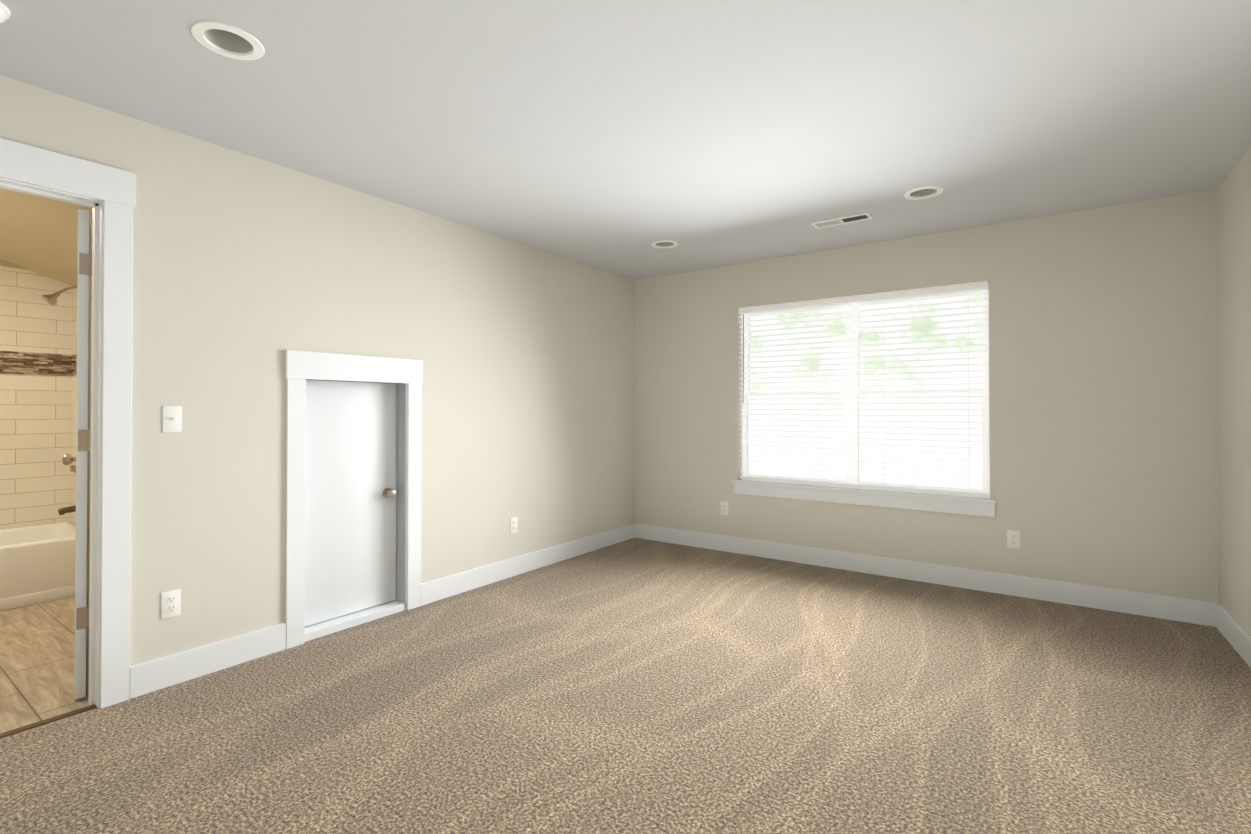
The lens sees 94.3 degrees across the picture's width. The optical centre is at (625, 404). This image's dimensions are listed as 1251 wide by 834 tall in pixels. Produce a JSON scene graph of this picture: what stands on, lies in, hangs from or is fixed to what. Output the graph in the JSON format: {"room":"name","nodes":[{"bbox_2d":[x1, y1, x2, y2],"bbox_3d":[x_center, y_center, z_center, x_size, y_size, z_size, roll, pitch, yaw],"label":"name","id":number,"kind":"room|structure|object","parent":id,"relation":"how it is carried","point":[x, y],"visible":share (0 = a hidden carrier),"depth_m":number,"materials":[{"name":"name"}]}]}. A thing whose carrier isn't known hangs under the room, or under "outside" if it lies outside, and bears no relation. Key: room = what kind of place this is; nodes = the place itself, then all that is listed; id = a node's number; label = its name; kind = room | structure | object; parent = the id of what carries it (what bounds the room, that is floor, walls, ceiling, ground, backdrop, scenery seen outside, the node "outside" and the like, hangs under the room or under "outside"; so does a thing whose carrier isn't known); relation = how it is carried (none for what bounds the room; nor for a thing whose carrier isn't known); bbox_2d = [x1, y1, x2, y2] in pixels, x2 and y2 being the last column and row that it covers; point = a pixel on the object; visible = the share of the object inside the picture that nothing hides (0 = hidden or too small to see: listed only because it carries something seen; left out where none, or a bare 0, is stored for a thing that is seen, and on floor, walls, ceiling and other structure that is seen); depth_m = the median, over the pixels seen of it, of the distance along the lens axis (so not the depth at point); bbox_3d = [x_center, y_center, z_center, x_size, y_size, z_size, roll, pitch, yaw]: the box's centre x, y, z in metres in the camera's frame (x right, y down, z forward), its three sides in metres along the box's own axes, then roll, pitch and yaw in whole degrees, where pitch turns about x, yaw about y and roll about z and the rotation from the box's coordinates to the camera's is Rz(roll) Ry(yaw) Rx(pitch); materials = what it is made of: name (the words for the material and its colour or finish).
{"room":"empty bedroom","nodes":[
{"label":"empty bedroom","id":0,"kind":"room"},
{"bbox_2d":[0,259,71,528],"bbox_3d":[-4.805,-0.063,3.416,0.120,2.600,2.490,0,-1,35],"label":"wall","id":1,"kind":"structure","parent":0,"point":[35,387],"depth_m":4.14,"materials":[{"name":"tile"}]},
{"bbox_2d":[0,188,91,285],"bbox_3d":[-3.696,-1.075,2.642,2.635,0.370,2.290,0,-1,35],"label":"wall","id":2,"kind":"structure","parent":0,"point":[39,234],"depth_m":3.42,"materials":[{"name":"paint"}]},
{"bbox_2d":[0,597,95,738],"bbox_3d":[-3.689,1.260,2.619,2.850,0.060,2.490,0,-1,35],"label":"floor","id":3,"kind":"structure","parent":0,"point":[37,648],"depth_m":2.75,"materials":[{"name":"tile"}]},
{"bbox_2d":[0,522,75,610],"bbox_3d":[-4.233,1.044,3.446,0.762,0.385,1.518,0,-1,35],"label":"bathtub","id":4,"kind":"object","parent":3,"relation":"on","point":[37,564],"visible":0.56,"depth_m":3.64,"materials":[{"name":"white ceramic"}]},
{"bbox_2d":[71,284,76,524],"bbox_3d":[-3.005,-0.062,3.597,2.615,2.600,0.120,0,-1,35],"label":"wall","id":5,"kind":"structure","parent":0,"point":[74,395],"depth_m":4.26,"materials":[{"name":"tile"}]},
{"bbox_2d":[41,286,76,304],"bbox_3d":[-3.862,-0.768,3.994,0.086,0.182,0.227,0,-1,35],"label":"shower head","id":6,"kind":"object","parent":5,"relation":"attached to","point":[51,299],"visible":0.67,"depth_m":3.94},
{"bbox_2d":[58,505,75,514],"bbox_3d":[-3.836,0.722,4.019,0.056,0.066,0.140,0,-1,35],"label":"tub spout","id":7,"kind":"object","parent":5,"relation":"attached to","point":[63,511],"visible":0.75,"depth_m":3.99,"materials":[{"name":"brown metal"}]},
{"bbox_2d":[70,465,75,472],"bbox_3d":[-3.804,0.442,4.032,0.210,0.170,0.082,0,-1,35],"label":"shower valve","id":8,"kind":"object","parent":5,"relation":"attached to","point":[73,468],"visible":0.33,"depth_m":4.01,"materials":[{"name":"metal"}]},
{"bbox_2d":[0,75,633,665],"bbox_3d":[-1.651,0.015,3.147,0.115,2.440,6.175,0,-1,35],"label":"wall","id":9,"kind":"structure","parent":0,"point":[248,271],"depth_m":2.99,"materials":[{"name":"paint"}]},
{"bbox_2d":[0,138,135,737],"bbox_3d":[-2.397,0.124,2.070,0.139,2.202,0.980,0,-1,35],"label":"door frame","id":10,"kind":"structure","parent":9,"relation":"attached to","point":[113,189],"depth_m":2.37,"materials":[{"name":"white wood"}]},
{"bbox_2d":[62,209,91,698],"bbox_3d":[-2.493,0.204,2.715,0.761,2.030,0.261,0,-1,35],"label":"bathroom door","id":11,"kind":"structure","parent":9,"relation":"in","point":[83,435],"depth_m":2.41,"materials":[{"name":"white"}]},
{"bbox_2d":[161,589,180,618],"bbox_3d":[-1.995,0.875,2.546,0.007,0.115,0.070,0,-1,35],"label":"electrical outlet","id":12,"kind":"object","parent":9,"relation":"attached to","point":[170,603],"visible":1,"depth_m":2.54,"materials":[{"name":"white plastic"}]},
{"bbox_2d":[162,406,181,432],"bbox_3d":[-1.989,0.064,2.549,0.022,0.115,0.070,0,-1,35],"label":"light switch","id":13,"kind":"object","parent":9,"relation":"attached to","point":[172,419],"visible":1,"depth_m":2.55,"materials":[{"name":"white plastic"}]},
{"bbox_2d":[305,380,396,626],"bbox_3d":[-1.559,0.529,3.303,0.101,1.322,0.587,0,-1,35],"label":"access door","id":14,"kind":"structure","parent":9,"relation":"in","point":[350,494],"depth_m":3.31,"materials":[{"name":"white wood"}]},
{"bbox_2d":[285,350,422,648],"bbox_3d":[-1.544,0.480,3.293,0.157,1.512,0.795,0,-1,35],"label":"door frame","id":15,"kind":"structure","parent":9,"relation":"attached to","point":[301,367],"depth_m":3.24,"materials":[{"name":"white wood"}]},
{"bbox_2d":[129,523,634,698],"bbox_3d":[-1.611,1.168,3.081,0.016,0.132,5.900,0,-1,35],"label":"baseboard","id":16,"kind":"structure","parent":9,"relation":"attached to","point":[164,672],"depth_m":2.87,"materials":[{"name":"white wood"}]},
{"bbox_2d":[510,517,516,533],"bbox_3d":[-0.812,0.877,4.224,0.007,0.115,0.070,0,-1,35],"label":"electrical outlet","id":17,"kind":"object","parent":9,"relation":"attached to","point":[513,524],"visible":1,"depth_m":4.22,"materials":[{"name":"white plastic"}]},
{"bbox_2d":[0,538,1250,833],"bbox_3d":[-0.007,1.254,1.950,3.940,0.060,5.900,0,-1,35],"label":"floor carpet","id":18,"kind":"object","parent":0,"point":[638,686],"visible":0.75,"depth_m":2.23,"materials":[{"name":"beige carpet"}]},
{"bbox_2d":[0,0,1250,279],"bbox_3d":[0.006,-1.295,1.989,4.170,0.160,6.175,0,-1,35],"label":"ceiling","id":19,"kind":"structure","parent":0,"point":[618,136],"depth_m":2.33,"materials":[{"name":"paint"}]},
{"bbox_2d":[0,2,10,22],"bbox_3d":[-1.959,-1.198,1.752,0.140,0.038,0.140,0,-1,35],"label":"smoke detector","id":20,"kind":"object","parent":19,"relation":"attached to","point":[5,12],"visible":0.96,"depth_m":1.78,"materials":[{"name":"white plastic"}]},
{"bbox_2d":[191,21,264,59],"bbox_3d":[-1.327,-1.254,1.941,0.205,0.086,0.205,0,-1,35],"label":"recessed light","id":21,"kind":"object","parent":19,"relation":"in","point":[227,40],"visible":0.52,"depth_m":1.97,"materials":[{"name":"white"}]},
{"bbox_2d":[651,240,677,248],"bbox_3d":[0.293,-1.234,4.322,0.205,0.086,0.205,0,-1,35],"label":"recessed light","id":22,"kind":"object","parent":19,"relation":"in","point":[663,244],"visible":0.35,"depth_m":4.37,"materials":[{"name":"white"}]},
{"bbox_2d":[811,212,872,228],"bbox_3d":[1.407,-1.196,3.775,0.360,0.008,0.135,0,-1,35],"label":"ceiling vent","id":23,"kind":"object","parent":19,"relation":"in","point":[843,220],"visible":1,"depth_m":3.77,"materials":[{"name":"white metal"}]},
{"bbox_2d":[903,186,943,199],"bbox_3d":[1.692,-1.243,3.294,0.205,0.086,0.205,0,-1,35],"label":"recessed light","id":24,"kind":"object","parent":19,"relation":"in","point":[923,192],"visible":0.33,"depth_m":3.33,"materials":[{"name":"white"}]},
{"bbox_2d":[634,190,1218,602],"bbox_3d":[1.739,0.025,4.437,3.940,2.440,0.160,0,-1,35],"label":"wall","id":25,"kind":"structure","parent":0,"point":[1103,434],"depth_m":3.71,"materials":[{"name":"paint"}]},
{"bbox_2d":[720,501,727,514],"bbox_3d":[0.844,0.885,4.958,0.070,0.115,0.007,0,-1,35],"label":"electrical outlet","id":26,"kind":"object","parent":25,"relation":"attached to","point":[723,508],"visible":1,"depth_m":4.96,"materials":[{"name":"white plastic"}]},
{"bbox_2d":[732,290,996,516],"bbox_3d":[1.718,-0.040,4.426,1.880,1.570,0.182,0,-1,35],"label":"window","id":27,"kind":"structure","parent":25,"relation":"in","point":[853,467],"depth_m":4.40,"materials":[{"name":"white plastic"}]},
{"bbox_2d":[738,281,988,496],"bbox_3d":[1.703,-0.101,4.405,1.792,1.444,0.066,0,-1,35],"label":"window blinds","id":28,"kind":"object","parent":27,"relation":"attached to","point":[940,290],"visible":0.94,"depth_m":4.31,"materials":[{"name":"white plastic"}]},
{"bbox_2d":[634,523,1215,626],"bbox_3d":[1.688,1.179,4.355,3.940,0.132,0.016,0,-1,35],"label":"baseboard","id":29,"kind":"structure","parent":25,"relation":"attached to","point":[1164,607],"depth_m":3.93,"materials":[{"name":"white wood"}]},
{"bbox_2d":[1007,530,1019,548],"bbox_3d":[2.524,0.877,3.773,0.070,0.115,0.007,0,-1,35],"label":"electrical outlet","id":30,"kind":"object","parent":25,"relation":"attached to","point":[1013,539],"visible":1,"depth_m":3.77,"materials":[{"name":"white plastic"}]},
{"bbox_2d":[1216,147,1250,635],"bbox_3d":[1.663,-0.005,0.810,0.115,2.440,6.175,0,-1,35],"label":"wall","id":31,"kind":"structure","parent":0,"point":[1233,244],"depth_m":2.95,"materials":[{"name":"paint"}]},
{"bbox_2d":[1216,603,1250,667],"bbox_3d":[1.597,1.149,0.820,0.016,0.132,5.900,0,-1,35],"label":"baseboard","id":32,"kind":"structure","parent":31,"relation":"attached to","point":[1236,635],"depth_m":2.92,"materials":[{"name":"white wood"}]},
{"label":"outside","id":33,"kind":"structure","parent":0,"visible":0},
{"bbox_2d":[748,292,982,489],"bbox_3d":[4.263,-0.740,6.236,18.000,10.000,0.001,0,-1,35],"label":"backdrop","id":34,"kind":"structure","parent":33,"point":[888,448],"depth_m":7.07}
]}

